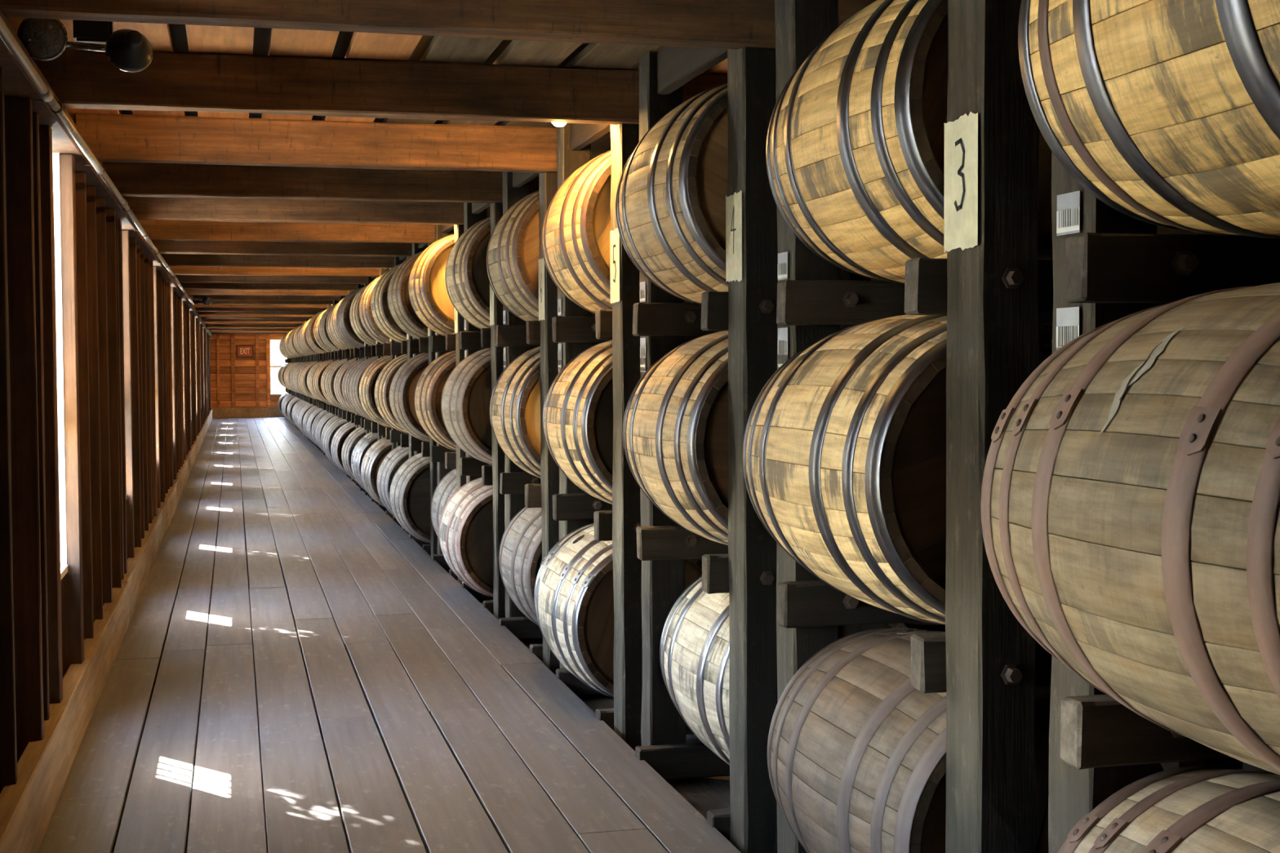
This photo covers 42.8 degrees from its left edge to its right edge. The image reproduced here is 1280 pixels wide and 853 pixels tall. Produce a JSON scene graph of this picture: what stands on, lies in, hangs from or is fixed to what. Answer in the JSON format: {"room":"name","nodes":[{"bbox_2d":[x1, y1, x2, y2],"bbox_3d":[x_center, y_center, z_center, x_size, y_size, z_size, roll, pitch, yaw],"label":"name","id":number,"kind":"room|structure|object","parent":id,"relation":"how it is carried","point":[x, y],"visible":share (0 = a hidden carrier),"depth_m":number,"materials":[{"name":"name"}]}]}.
{"room":"barrel aging warehouse","nodes":[
{"label":"barrel aging warehouse","id":0,"kind":"room"},
{"bbox_2d":[0,8,212,793],"bbox_3d":[-5.406,-0.641,19.254,0.159,2.648,45.200,-1,2,-14],"label":"wall","id":1,"kind":"structure","parent":0,"point":[136,365],"depth_m":5.78,"materials":[{"name":"brown wood"}]},
{"bbox_2d":[52,152,67,580],"bbox_3d":[-2.009,-0.226,5.474,0.090,1.506,0.643,-1,2,-14],"label":"window","id":2,"kind":"structure","parent":1,"relation":"in","point":[55,156],"depth_m":5.77,"materials":[{"name":"white glass"}]},
{"bbox_2d":[17,17,153,72],"bbox_3d":[-1.476,-1.057,4.356,0.331,0.219,0.138,-1,2,-7],"label":"emergency light","id":3,"kind":"object","parent":1,"relation":"attached to","point":[128,50],"visible":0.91,"depth_m":4.34,"materials":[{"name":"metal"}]},
{"bbox_2d":[0,15,194,305],"bbox_3d":[-2.607,-1.033,8.465,0.072,0.082,22.850,-1,2,-14],"label":"conduit","id":4,"kind":"object","parent":1,"relation":"attached to","point":[42,89],"visible":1,"depth_m":4.63,"materials":[{"name":"metal"}]},
{"bbox_2d":[0,408,212,852],"bbox_3d":[-5.441,0.453,19.625,0.068,0.227,44.499,-1,2,-14],"label":"baseboard","id":5,"kind":"structure","parent":1,"relation":"attached to","point":[27,806],"depth_m":5.38,"materials":[{"name":"brown wood"}]},
{"bbox_2d":[185,294,212,305],"bbox_3d":[-5.220,-1.567,19.264,0.331,0.282,0.138,-1,2,-7],"label":"emergency light","id":6,"kind":"object","parent":1,"relation":"attached to","point":[206,300],"visible":0.65,"depth_m":19.26,"materials":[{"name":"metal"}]},
{"bbox_2d":[209,333,284,417],"bbox_3d":[-8.598,-1.421,41.731,5.100,2.660,0.130,-1,2,-14],"label":"wall","id":7,"kind":"structure","parent":0,"point":[241,387],"depth_m":41.36,"materials":[{"name":"red wood"}]},
{"bbox_2d":[235,345,253,357],"bbox_3d":[-10.004,-1.902,41.328,0.420,0.320,0.067,-1,2,-14],"label":"exit sign","id":8,"kind":"object","parent":7,"relation":"attached to","point":[242,351],"visible":1,"depth_m":41.30,"materials":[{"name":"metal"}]},
{"bbox_2d":[0,0,875,333],"bbox_3d":[-2.892,-1.715,18.775,5.100,0.385,47.669,-1,2,-14],"label":"ceiling","id":9,"kind":"structure","parent":0,"point":[277,156],"depth_m":5.57,"materials":[{"name":"brown wood"}]},
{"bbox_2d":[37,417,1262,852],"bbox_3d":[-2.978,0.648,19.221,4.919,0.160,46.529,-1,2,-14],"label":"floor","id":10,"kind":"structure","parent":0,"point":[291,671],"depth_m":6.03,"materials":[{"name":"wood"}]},
{"bbox_2d":[287,397,300,426],"bbox_3d":[-6.927,-0.288,33.612,0.672,0.673,0.851,-2,2,-14],"label":"barrel","id":11,"kind":"object","parent":10,"relation":"on","point":[295,401],"visible":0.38,"depth_m":33.23,"materials":[{"name":"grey wood"}]},
{"bbox_2d":[297,404,313,438],"bbox_3d":[-5.560,-0.089,28.152,0.661,0.661,0.851,-1,2,-14],"label":"barrel","id":12,"kind":"object","parent":10,"relation":"on","point":[304,411],"visible":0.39,"depth_m":27.79,"materials":[{"name":"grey wood"}]},
{"bbox_2d":[302,405,317,439],"bbox_3d":[-5.200,-0.041,26.791,0.660,0.661,0.851,-1,2,-14],"label":"barrel","id":13,"kind":"object","parent":10,"relation":"on","point":[312,409],"visible":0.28,"depth_m":26.48,"materials":[{"name":"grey wood"}]},
{"bbox_2d":[311,315,315,444],"bbox_3d":[-4.308,-0.829,27.467,2.417,2.391,0.204,-1,2,-14],"label":"post","id":14,"kind":"object","parent":10,"relation":"on","point":[312,356],"visible":0.06,"depth_m":27.07,"materials":[{"name":"black wood"}]},
{"bbox_2d":[300,360,317,399],"bbox_3d":[-5.221,-0.759,26.760,0.660,0.660,0.851,-1,2,-14],"label":"barrel","id":15,"kind":"object","parent":14,"relation":"on","point":[304,374],"visible":0.3,"depth_m":26.39,"materials":[{"name":"brown wood"}]},
{"bbox_2d":[306,408,322,445],"bbox_3d":[-4.857,0.009,25.427,0.660,0.661,0.851,-1,2,-14],"label":"barrel","id":16,"kind":"object","parent":10,"relation":"on","point":[309,422],"visible":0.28,"depth_m":25.08,"materials":[{"name":"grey wood"}]},
{"bbox_2d":[313,352,318,446],"bbox_3d":[-4.082,-0.796,26.552,2.416,2.392,0.220,-1,2,-14],"label":"post","id":17,"kind":"object","parent":10,"relation":"on","point":[314,355],"visible":0.08,"depth_m":26.30,"materials":[{"name":"black wood"}]},
{"bbox_2d":[300,318,316,354],"bbox_3d":[-5.220,-1.482,26.734,0.660,0.661,0.851,-1,2,-14],"label":"barrel","id":18,"kind":"object","parent":17,"relation":"on","point":[303,335],"visible":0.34,"depth_m":26.38,"materials":[{"name":"brown wood"}]},
{"bbox_2d":[311,410,327,446],"bbox_3d":[-4.505,0.059,24.064,0.661,0.661,0.851,-1,2,-14],"label":"barrel","id":19,"kind":"object","parent":10,"relation":"on","point":[321,415],"visible":0.23,"depth_m":23.77,"materials":[{"name":"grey wood"}]},
{"bbox_2d":[317,353,323,450],"bbox_3d":[-3.748,-0.746,25.185,2.405,2.388,0.220,-1,2,-14],"label":"post","id":20,"kind":"object","parent":10,"relation":"on","point":[319,402],"visible":0.1,"depth_m":24.96,"materials":[{"name":"black wood"}]},
{"bbox_2d":[306,360,321,400],"bbox_3d":[-4.845,-0.711,25.403,0.660,0.661,0.851,-1,2,-14],"label":"barrel","id":21,"kind":"object","parent":20,"relation":"on","point":[309,374],"visible":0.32,"depth_m":25.12,"materials":[{"name":"brown wood"}]},
{"bbox_2d":[319,307,326,453],"bbox_3d":[-3.630,-0.730,24.736,2.420,2.391,0.204,-1,2,-14],"label":"post","id":22,"kind":"object","parent":10,"relation":"on","point":[321,357],"visible":0.08,"depth_m":24.37,"materials":[{"name":"black wood"}]},
{"bbox_2d":[306,310,326,353],"bbox_3d":[-4.567,-1.383,23.996,0.660,0.660,0.851,-1,2,-14],"label":"barrel","id":23,"kind":"object","parent":22,"relation":"on","point":[309,331],"visible":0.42,"depth_m":23.62,"materials":[{"name":"brown wood"}]},
{"bbox_2d":[325,304,332,411],"bbox_3d":[-3.282,-0.680,23.372,2.407,2.391,0.204,-1,2,-14],"label":"post","id":24,"kind":"object","parent":10,"relation":"on","point":[328,305],"visible":0.07,"depth_m":23.00,"materials":[{"name":"black wood"}]},
{"bbox_2d":[313,360,332,404],"bbox_3d":[-4.197,-0.610,22.664,0.661,0.660,0.851,-1,2,-14],"label":"barrel","id":25,"kind":"object","parent":24,"relation":"on","point":[317,376],"visible":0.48,"depth_m":22.30,"materials":[{"name":"brown wood"}]},
{"bbox_2d":[328,304,334,417],"bbox_3d":[-3.062,-0.647,22.456,2.415,2.392,0.220,-1,2,-14],"label":"post","id":26,"kind":"object","parent":10,"relation":"on","point":[329,353],"visible":0.06,"depth_m":22.20,"materials":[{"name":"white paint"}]},
{"bbox_2d":[313,309,332,351],"bbox_3d":[-4.189,-1.334,22.640,0.660,0.661,0.851,-1,2,-14],"label":"barrel","id":27,"kind":"object","parent":26,"relation":"on","point":[316,327],"visible":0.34,"depth_m":22.33,"materials":[{"name":"brown wood"}]},
{"bbox_2d":[315,413,333,453],"bbox_3d":[-4.173,0.109,22.697,0.660,0.661,0.851,-1,2,-14],"label":"barrel","id":28,"kind":"object","parent":26,"relation":"on","point":[326,418],"visible":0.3,"depth_m":22.36,"materials":[{"name":"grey wood"}]},
{"bbox_2d":[322,417,346,467],"bbox_3d":[-3.537,0.209,19.955,0.661,0.662,0.851,-1,2,-14],"label":"barrel","id":29,"kind":"object","parent":10,"relation":"on","point":[335,425],"visible":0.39,"depth_m":19.59,"materials":[{"name":"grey wood"}]},
{"bbox_2d":[330,300,338,415],"bbox_3d":[-2.948,-0.631,22.005,2.411,2.391,0.204,-1,2,-14],"label":"post","id":30,"kind":"object","parent":10,"relation":"on","point":[332,357],"visible":0.1,"depth_m":21.64,"materials":[{"name":"black wood"}]},
{"bbox_2d":[320,360,338,406],"bbox_3d":[-3.826,-0.561,21.307,0.661,0.662,0.851,-1,2,-14],"label":"barrel","id":31,"kind":"object","parent":30,"relation":"on","point":[326,370],"visible":0.22,"depth_m":21.05,"materials":[{"name":"brown wood"}]},
{"bbox_2d":[333,300,341,417],"bbox_3d":[-2.721,-0.598,21.090,2.405,2.392,0.220,-1,2,-14],"label":"post","id":32,"kind":"object","parent":10,"relation":"on","point":[335,355],"visible":0.06,"depth_m":20.84,"materials":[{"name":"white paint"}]},
{"bbox_2d":[319,303,338,351],"bbox_3d":[-3.846,-1.284,21.275,0.661,0.660,0.851,-1,2,-14],"label":"barrel","id":33,"kind":"object","parent":32,"relation":"on","point":[322,331],"visible":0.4,"depth_m":20.92,"materials":[{"name":"brown wood"}]},
{"bbox_2d":[337,295,345,417],"bbox_3d":[-2.609,-0.581,20.640,2.410,2.391,0.204,-1,2,-14],"label":"post","id":34,"kind":"object","parent":10,"relation":"on","point":[339,353],"visible":0.07,"depth_m":20.27,"materials":[{"name":"black wood"}]},
{"bbox_2d":[325,302,346,350],"bbox_3d":[-3.491,-1.235,19.914,0.661,0.660,0.851,-1,2,-14],"label":"barrel","id":35,"kind":"object","parent":34,"relation":"on","point":[331,335],"visible":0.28,"depth_m":19.65,"materials":[{"name":"brown wood"}]},
{"bbox_2d":[324,359,346,410],"bbox_3d":[-3.506,-0.511,19.936,0.660,0.661,0.851,-1,2,-14],"label":"barrel","id":36,"kind":"object","parent":34,"relation":"on","point":[329,383],"visible":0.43,"depth_m":19.58,"materials":[{"name":"brown wood"}]},
{"bbox_2d":[330,421,355,475],"bbox_3d":[-3.182,0.258,18.593,0.660,0.661,0.851,-1,2,-14],"label":"barrel","id":37,"kind":"object","parent":10,"relation":"on","point":[340,437],"visible":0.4,"depth_m":18.20,"materials":[{"name":"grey wood"}]},
{"bbox_2d":[344,290,354,479],"bbox_3d":[-2.266,-0.534,19.275,2.409,2.388,0.204,-1,2,-14],"label":"post","id":38,"kind":"object","parent":10,"relation":"on","point":[347,353],"visible":0.11,"depth_m":18.91,"materials":[{"name":"black wood"}]},
{"bbox_2d":[330,298,355,349],"bbox_3d":[-3.175,-1.185,18.543,0.661,0.660,0.851,-1,2,-14],"label":"barrel","id":39,"kind":"object","parent":38,"relation":"on","point":[335,330],"visible":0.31,"depth_m":18.27,"materials":[{"name":"brown wood"}]},
{"bbox_2d":[341,426,365,482],"bbox_3d":[-2.814,0.308,17.235,0.661,0.661,0.851,-1,2,-14],"label":"barrel","id":40,"kind":"object","parent":10,"relation":"on","point":[357,434],"visible":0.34,"depth_m":16.87,"materials":[{"name":"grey wood"}]},
{"bbox_2d":[349,348,358,484],"bbox_3d":[-2.037,-0.498,18.361,2.406,2.388,0.220,-1,2,-14],"label":"post","id":41,"kind":"object","parent":10,"relation":"on","point":[352,353],"visible":0.09,"depth_m":18.11,"materials":[{"name":"black wood"}]},
{"bbox_2d":[333,358,355,413],"bbox_3d":[-3.146,-0.462,18.576,0.662,0.660,0.851,-1,2,-14],"label":"barrel","id":42,"kind":"object","parent":41,"relation":"on","point":[338,380],"visible":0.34,"depth_m":18.26,"materials":[{"name":"brown wood"}]},
{"bbox_2d":[353,284,364,487],"bbox_3d":[-1.925,-0.482,17.910,2.408,2.391,0.204,-1,2,-14],"label":"post","id":43,"kind":"object","parent":10,"relation":"on","point":[357,354],"visible":0.08,"depth_m":17.55,"materials":[{"name":"black wood"}]},
{"bbox_2d":[359,283,368,492],"bbox_3d":[-1.699,-0.448,16.995,2.417,2.388,0.220,-1,2,-14],"label":"post","id":44,"kind":"object","parent":10,"relation":"on","point":[361,348],"visible":0.08,"depth_m":16.75,"materials":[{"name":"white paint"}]},
{"bbox_2d":[336,287,364,348],"bbox_3d":[-2.855,-1.135,17.172,0.660,0.660,0.851,-1,2,-14],"label":"barrel","id":45,"kind":"object","parent":44,"relation":"on","point":[343,321],"visible":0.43,"depth_m":16.77,"materials":[{"name":"brown wood"}]},
{"bbox_2d":[341,357,364,417],"bbox_3d":[-2.805,-0.412,17.211,0.680,0.680,0.851,1,2,-14],"label":"barrel","id":46,"kind":"object","parent":44,"relation":"on","point":[346,379],"visible":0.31,"depth_m":16.93,"materials":[{"name":"brown wood"}]},
{"bbox_2d":[351,431,377,491],"bbox_3d":[-2.469,0.357,15.870,0.660,0.661,0.851,-1,2,-14],"label":"barrel","id":47,"kind":"object","parent":10,"relation":"on","point":[367,441],"visible":0.31,"depth_m":15.54,"materials":[{"name":"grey wood"}]},
{"bbox_2d":[364,276,375,498],"bbox_3d":[-1.587,-0.435,16.544,2.416,2.388,0.204,-1,2,-14],"label":"post","id":48,"kind":"object","parent":10,"relation":"on","point":[367,349],"visible":0.06,"depth_m":16.18,"materials":[{"name":"black wood"}]},
{"bbox_2d":[349,283,376,346],"bbox_3d":[-2.474,-1.086,15.817,0.661,0.660,0.851,-1,2,-14],"label":"barrel","id":49,"kind":"object","parent":48,"relation":"on","point":[357,327],"visible":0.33,"depth_m":15.51,"materials":[{"name":"brown wood"}]},
{"bbox_2d":[371,275,381,506],"bbox_3d":[-1.359,-0.399,15.629,2.415,2.392,0.220,-1,2,-14],"label":"post","id":50,"kind":"object","parent":10,"relation":"on","point":[374,424],"visible":0.1,"depth_m":15.39,"materials":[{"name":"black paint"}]},
{"bbox_2d":[349,356,376,422],"bbox_3d":[-2.482,-0.363,15.841,0.661,0.660,0.851,-1,2,-14],"label":"barrel","id":51,"kind":"object","parent":50,"relation":"on","point":[356,377],"visible":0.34,"depth_m":15.53,"materials":[{"name":"brown wood"}]},
{"bbox_2d":[375,268,388,511],"bbox_3d":[-1.240,-0.385,15.169,2.416,2.388,0.225,-1,2,-14],"label":"post","id":52,"kind":"object","parent":10,"relation":"on","point":[379,348],"visible":0.09,"depth_m":14.82,"materials":[{"name":"wood"}]},
{"bbox_2d":[359,275,390,344],"bbox_3d":[-2.145,-1.036,14.448,0.661,0.661,0.851,-1,2,-14],"label":"barrel","id":53,"kind":"object","parent":52,"relation":"on","point":[370,326],"visible":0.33,"depth_m":14.12,"materials":[{"name":"brown wood"}]},
{"bbox_2d":[358,355,391,426],"bbox_3d":[-2.152,-0.312,14.473,0.660,0.661,0.851,-1,2,-14],"label":"barrel","id":54,"kind":"object","parent":52,"relation":"on","point":[369,377],"visible":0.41,"depth_m":14.09,"materials":[{"name":"brown wood"}]},
{"bbox_2d":[360,437,391,506],"bbox_3d":[-2.139,0.407,14.503,0.662,0.660,0.851,-1,2,-14],"label":"barrel","id":55,"kind":"object","parent":52,"relation":"on","point":[372,460],"visible":0.32,"depth_m":14.11,"materials":[{"name":"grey wood"}]},
{"bbox_2d":[382,268,395,519],"bbox_3d":[-1.014,-0.349,14.255,2.416,2.388,0.239,-1,2,-14],"label":"post","id":56,"kind":"object","parent":10,"relation":"on","point":[386,346],"visible":0.11,"depth_m":14.02,"materials":[{"name":"wood"}]},
{"bbox_2d":[376,445,408,515],"bbox_3d":[-1.779,0.456,13.142,0.660,0.660,0.851,-1,2,-14],"label":"barrel","id":57,"kind":"object","parent":10,"relation":"on","point":[391,463],"visible":0.3,"depth_m":12.81,"materials":[{"name":"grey wood"}]},
{"bbox_2d":[390,256,406,527],"bbox_3d":[-0.904,-0.335,13.803,2.418,2.388,0.225,-1,2,-14],"label":"post","id":58,"kind":"object","parent":10,"relation":"on","point":[395,347],"visible":0.08,"depth_m":13.45,"materials":[{"name":"wood"}]},
{"bbox_2d":[370,263,407,342],"bbox_3d":[-1.815,-0.986,13.081,0.661,0.662,0.851,-1,2,-14],"label":"barrel","id":59,"kind":"object","parent":58,"relation":"on","point":[380,312],"visible":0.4,"depth_m":12.71,"materials":[{"name":"brown wood"}]},
{"bbox_2d":[400,256,413,534],"bbox_3d":[-0.671,-0.300,12.890,2.415,2.392,0.238,-1,2,-14],"label":"post","id":60,"kind":"object","parent":10,"relation":"on","point":[404,437],"visible":0.09,"depth_m":12.65,"materials":[{"name":"wood"}]},
{"bbox_2d":[373,354,408,433],"bbox_3d":[-1.792,-0.264,13.113,0.660,0.661,0.851,-1,2,-14],"label":"barrel","id":61,"kind":"object","parent":60,"relation":"on","point":[381,392],"visible":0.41,"depth_m":12.78,"materials":[{"name":"brown wood"}]},
{"bbox_2d":[408,243,431,547],"bbox_3d":[-0.563,-0.283,12.437,2.418,2.391,0.225,-1,2,-14],"label":"post","id":62,"kind":"object","parent":10,"relation":"on","point":[415,443],"visible":0.09,"depth_m":12.09,"materials":[{"name":"wood"}]},
{"bbox_2d":[386,251,428,339],"bbox_3d":[-1.470,-0.936,11.717,0.662,0.661,0.851,-1,2,-14],"label":"barrel","id":63,"kind":"object","parent":62,"relation":"on","point":[402,311],"visible":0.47,"depth_m":11.34,"materials":[{"name":"brown wood"}]},
{"bbox_2d":[389,352,429,441],"bbox_3d":[-1.462,-0.214,11.745,0.661,0.660,0.851,-1,2,-14],"label":"barrel","id":64,"kind":"object","parent":62,"relation":"on","point":[404,382],"visible":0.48,"depth_m":11.34,"materials":[{"name":"brown wood"}]},
{"bbox_2d":[389,452,431,543],"bbox_3d":[-1.463,0.506,11.771,0.661,0.661,0.851,-1,2,-14],"label":"barrel","id":65,"kind":"object","parent":62,"relation":"on","point":[410,487],"visible":0.45,"depth_m":11.35,"materials":[{"name":"brown wood"}]},
{"bbox_2d":[418,243,437,556],"bbox_3d":[-0.338,-0.250,11.524,2.415,2.392,0.239,-1,2,-14],"label":"post","id":66,"kind":"object","parent":10,"relation":"on","point":[424,343],"visible":0.14,"depth_m":11.24,"materials":[{"name":"wood"}]},
{"bbox_2d":[431,224,456,573],"bbox_3d":[-0.222,-0.236,11.072,2.413,2.388,0.225,-1,2,-14],"label":"post","id":67,"kind":"object","parent":10,"relation":"on","point":[437,341],"visible":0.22,"depth_m":10.73,"materials":[{"name":"wood"}]},
{"bbox_2d":[408,234,454,336],"bbox_3d":[-1.125,-0.887,10.352,0.661,0.660,0.851,-1,2,-14],"label":"barrel","id":68,"kind":"object","parent":67,"relation":"on","point":[430,301],"visible":0.42,"depth_m":9.94,"materials":[{"name":"brown wood"}]},
{"bbox_2d":[444,224,466,585],"bbox_3d":[0.006,-0.201,10.159,2.421,2.390,0.239,-1,2,-14],"label":"post","id":69,"kind":"object","parent":10,"relation":"on","point":[452,343],"visible":0.13,"depth_m":9.86,"materials":[{"name":"wood"}]},
{"bbox_2d":[413,351,456,451],"bbox_3d":[-1.092,-0.164,10.387,0.660,0.662,0.851,-1,2,-14],"label":"barrel","id":70,"kind":"object","parent":69,"relation":"on","point":[430,384],"visible":0.39,"depth_m":10.01,"materials":[{"name":"brown wood"}]},
{"bbox_2d":[431,469,457,538],"bbox_3d":[-0.991,0.554,10.438,0.661,0.660,0.851,-1,2,-14],"label":"barrel","id":71,"kind":"object","parent":69,"relation":"on","point":[446,488],"visible":0.22,"depth_m":10.26,"materials":[{"name":"brown wood"}]},
{"bbox_2d":[459,202,533,602],"bbox_3d":[0.119,-0.186,9.707,2.408,2.388,0.225,-1,2,-14],"label":"post","id":72,"kind":"object","parent":10,"relation":"on","point":[470,467],"visible":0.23,"depth_m":9.37,"materials":[{"name":"wood"}]},
{"bbox_2d":[440,347,492,464],"bbox_3d":[-0.752,-0.114,9.021,0.660,0.661,0.851,-1,2,-14],"label":"barrel","id":73,"kind":"object","parent":72,"relation":"on","point":[466,394],"visible":0.37,"depth_m":8.61,"materials":[{"name":"brown wood"}]},
{"bbox_2d":[444,216,490,328],"bbox_3d":[-0.726,-0.839,9.002,0.660,0.660,0.851,-1,2,-14],"label":"barrel","id":74,"kind":"object","parent":72,"relation":"on","point":[466,277],"visible":0.43,"depth_m":8.61,"materials":[{"name":"brown wood"}]},
{"bbox_2d":[480,202,537,620],"bbox_3d":[0.353,-0.151,8.795,2.404,2.392,0.239,-1,2,-14],"label":"post","id":75,"kind":"object","parent":10,"relation":"on","point":[491,474],"visible":0.18,"depth_m":8.46,"materials":[{"name":"wood"}]},
{"bbox_2d":[438,477,493,597],"bbox_3d":[-0.767,0.605,9.044,0.660,0.662,0.851,-1,2,-14],"label":"barrel","id":76,"kind":"object","parent":75,"relation":"on","point":[465,523],"visible":0.38,"depth_m":8.63,"materials":[{"name":"brown wood"}]},
{"bbox_2d":[495,171,595,642],"bbox_3d":[0.456,-0.134,8.341,2.417,2.391,0.225,-1,2,-14],"label":"post","id":77,"kind":"object","parent":10,"relation":"on","point":[511,335],"visible":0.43,"depth_m":8.03,"materials":[{"name":"wood"}]},
{"bbox_2d":[485,190,595,321],"bbox_3d":[-0.366,-0.789,7.641,0.660,0.660,0.851,-1,2,-14],"label":"barrel","id":78,"kind":"object","parent":77,"relation":"on","point":[513,251],"visible":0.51,"depth_m":7.27,"materials":[{"name":"brown wood"}]},
{"bbox_2d":[593,123,700,751],"bbox_3d":[1.028,-0.052,6.063,2.413,2.390,0.239,-1,2,-14],"label":"post","id":79,"kind":"object","parent":10,"relation":"on","point":[619,525],"visible":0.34,"depth_m":5.73,"materials":[{"name":"wood"}]},
{"bbox_2d":[533,523,702,697],"bbox_3d":[-0.048,0.704,6.323,0.660,0.660,0.851,-1,2,-14],"label":"barrel","id":80,"kind":"object","parent":79,"relation":"on","point":[574,591],"visible":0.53,"depth_m":5.95,"materials":[{"name":"brown wood"}]},
{"bbox_2d":[551,123,907,697],"bbox_3d":[0.800,-0.085,6.977,2.410,2.391,0.225,-1,2,-14],"label":"post","id":81,"kind":"object","parent":10,"relation":"on","point":[574,328],"visible":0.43,"depth_m":6.65,"materials":[{"name":"wood"}]},
{"bbox_2d":[542,339,613,504],"bbox_3d":[-0.013,-0.017,6.305,0.663,0.665,0.851,-1,2,-14],"label":"barrel","id":82,"kind":"object","parent":81,"relation":"on","point":[578,409],"visible":0.38,"depth_m":5.98,"materials":[{"name":"brown wood"}]},
{"bbox_2d":[541,150,693,314],"bbox_3d":[-0.016,-0.740,6.278,0.660,0.661,0.851,-1,2,-14],"label":"barrel","id":83,"kind":"object","parent":81,"relation":"on","point":[576,228],"visible":0.33,"depth_m":5.95,"materials":[{"name":"brown wood"}]},
{"bbox_2d":[524,172,945,675],"bbox_3d":[0.684,-0.100,7.428,2.416,2.388,0.239,-1,2,-14],"label":"post","id":84,"kind":"object","parent":10,"relation":"on","point":[538,332],"visible":0.23,"depth_m":7.09,"materials":[{"name":"wood"}]},
{"bbox_2d":[488,345,592,478],"bbox_3d":[-0.353,-0.066,7.671,0.661,0.660,0.851,-1,2,-14],"label":"barrel","id":85,"kind":"object","parent":84,"relation":"on","point":[514,410],"visible":0.34,"depth_m":7.31,"materials":[{"name":"brown wood"}]},
{"bbox_2d":[498,506,594,626],"bbox_3d":[-0.310,0.653,7.707,0.661,0.660,0.851,-1,2,-14],"label":"barrel","id":86,"kind":"object","parent":84,"relation":"on","point":[520,553],"visible":0.19,"depth_m":7.44,"materials":[{"name":"brown wood"}]},
{"bbox_2d":[632,51,841,782],"bbox_3d":[1.138,-0.037,5.611,2.410,2.388,0.225,-1,2,-14],"label":"post","id":87,"kind":"object","parent":10,"relation":"on","point":[661,319],"visible":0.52,"depth_m":5.32,"materials":[{"name":"wood"}]},
{"bbox_2d":[622,330,728,545],"bbox_3d":[0.328,0.033,4.940,0.661,0.662,0.851,-1,2,-14],"label":"barrel","id":88,"kind":"object","parent":87,"relation":"on","point":[675,424],"visible":0.43,"depth_m":4.64,"materials":[{"name":"brown wood"}]},
{"bbox_2d":[615,81,843,304],"bbox_3d":[0.305,-0.690,4.908,0.660,0.660,0.851,-1,2,-14],"label":"barrel","id":89,"kind":"object","parent":87,"relation":"on","point":[672,189],"visible":0.41,"depth_m":4.59,"materials":[{"name":"brown wood"}]},
{"bbox_2d":[659,574,907,764],"bbox_3d":[0.447,0.751,4.996,0.661,0.661,0.851,-1,2,-14],"label":"barrel","id":90,"kind":"object","parent":87,"relation":"on","point":[695,643],"visible":0.29,"depth_m":4.83,"materials":[{"name":"brown wood"}]},
{"bbox_2d":[701,47,1262,852],"bbox_3d":[1.367,-0.001,4.698,2.413,2.388,0.239,-1,2,-14],"label":"post","id":91,"kind":"object","parent":10,"relation":"on","point":[748,310],"visible":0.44,"depth_m":4.36,"materials":[{"name":"wood"}]},
{"bbox_2d":[774,0,1269,852],"bbox_3d":[1.485,0.015,4.247,2.405,2.391,0.225,-1,2,-14],"label":"post","id":92,"kind":"object","parent":10,"relation":"on","point":[813,303],"visible":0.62,"depth_m":3.93,"materials":[{"name":"wood"}]},
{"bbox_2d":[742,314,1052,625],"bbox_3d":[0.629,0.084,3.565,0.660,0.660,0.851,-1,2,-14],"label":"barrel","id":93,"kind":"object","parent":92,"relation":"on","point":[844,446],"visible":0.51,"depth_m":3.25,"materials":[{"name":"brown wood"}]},
{"bbox_2d":[765,0,1053,284],"bbox_3d":[0.684,-0.641,3.552,0.660,0.660,0.851,-1,2,-14],"label":"barrel","id":94,"kind":"object","parent":92,"relation":"on","point":[855,146],"visible":0.54,"depth_m":3.29,"materials":[{"name":"brown wood"}]},
{"bbox_2d":[767,627,1164,852],"bbox_3d":[0.691,0.801,3.607,0.661,0.663,0.851,-1,2,-14],"label":"barrel","id":95,"kind":"object","parent":92,"relation":"on","point":[856,753],"visible":0.38,"depth_m":3.40,"materials":[{"name":"brown wood"}]},
{"bbox_2d":[904,0,1169,852],"bbox_3d":[1.708,0.049,3.332,2.414,2.388,0.239,-1,2,-14],"label":"post","id":96,"kind":"object","parent":10,"relation":"on","point":[992,286],"visible":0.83,"depth_m":2.99,"materials":[{"name":"wood"}]},
{"bbox_2d":[1048,151,1279,852],"bbox_3d":[1.823,0.064,2.881,2.413,2.391,0.225,-1,2,-14],"label":"rack","id":97,"kind":"object","parent":10,"relation":"on","point":[1109,264],"visible":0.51,"depth_m":2.56,"materials":[{"name":"wood"}]},
{"bbox_2d":[1057,765,1279,852],"bbox_3d":[0.993,0.852,2.232,0.660,0.662,0.851,-1,2,-14],"label":"barrel","id":98,"kind":"object","parent":97,"relation":"on","point":[1194,809],"visible":1,"depth_m":2.41,"materials":[{"name":"brown wood"}]},
{"bbox_3d":[2.046,0.097,1.966,2.414,2.390,0.239,-1,2,-14],"label":"post","id":99,"kind":"object","parent":10,"relation":"on","visible":0},
{"bbox_2d":[980,282,1279,775],"bbox_3d":[0.912,0.134,2.185,0.660,0.660,0.851,-1,2,-14],"label":"barrel","id":100,"kind":"object","parent":99,"relation":"on","point":[1130,504],"visible":1,"depth_m":2.06,"materials":[{"name":"brown wood"}]},
{"bbox_2d":[1017,0,1279,238],"bbox_3d":[0.966,-0.591,2.172,0.661,0.662,0.851,-1,2,-14],"label":"barrel","id":101,"kind":"object","parent":99,"relation":"on","point":[1165,112],"visible":1,"depth_m":2.18,"materials":[{"name":"brown wood"}]},
{"bbox_2d":[1156,224,1182,234],"bbox_3d":[-0.720,-0.639,20.422,0.080,2.700,45.200,-1,2,-14],"label":"wall","id":102,"kind":"structure","parent":0,"point":[1161,229],"depth_m":7.54,"materials":[{"name":"brown wood"}]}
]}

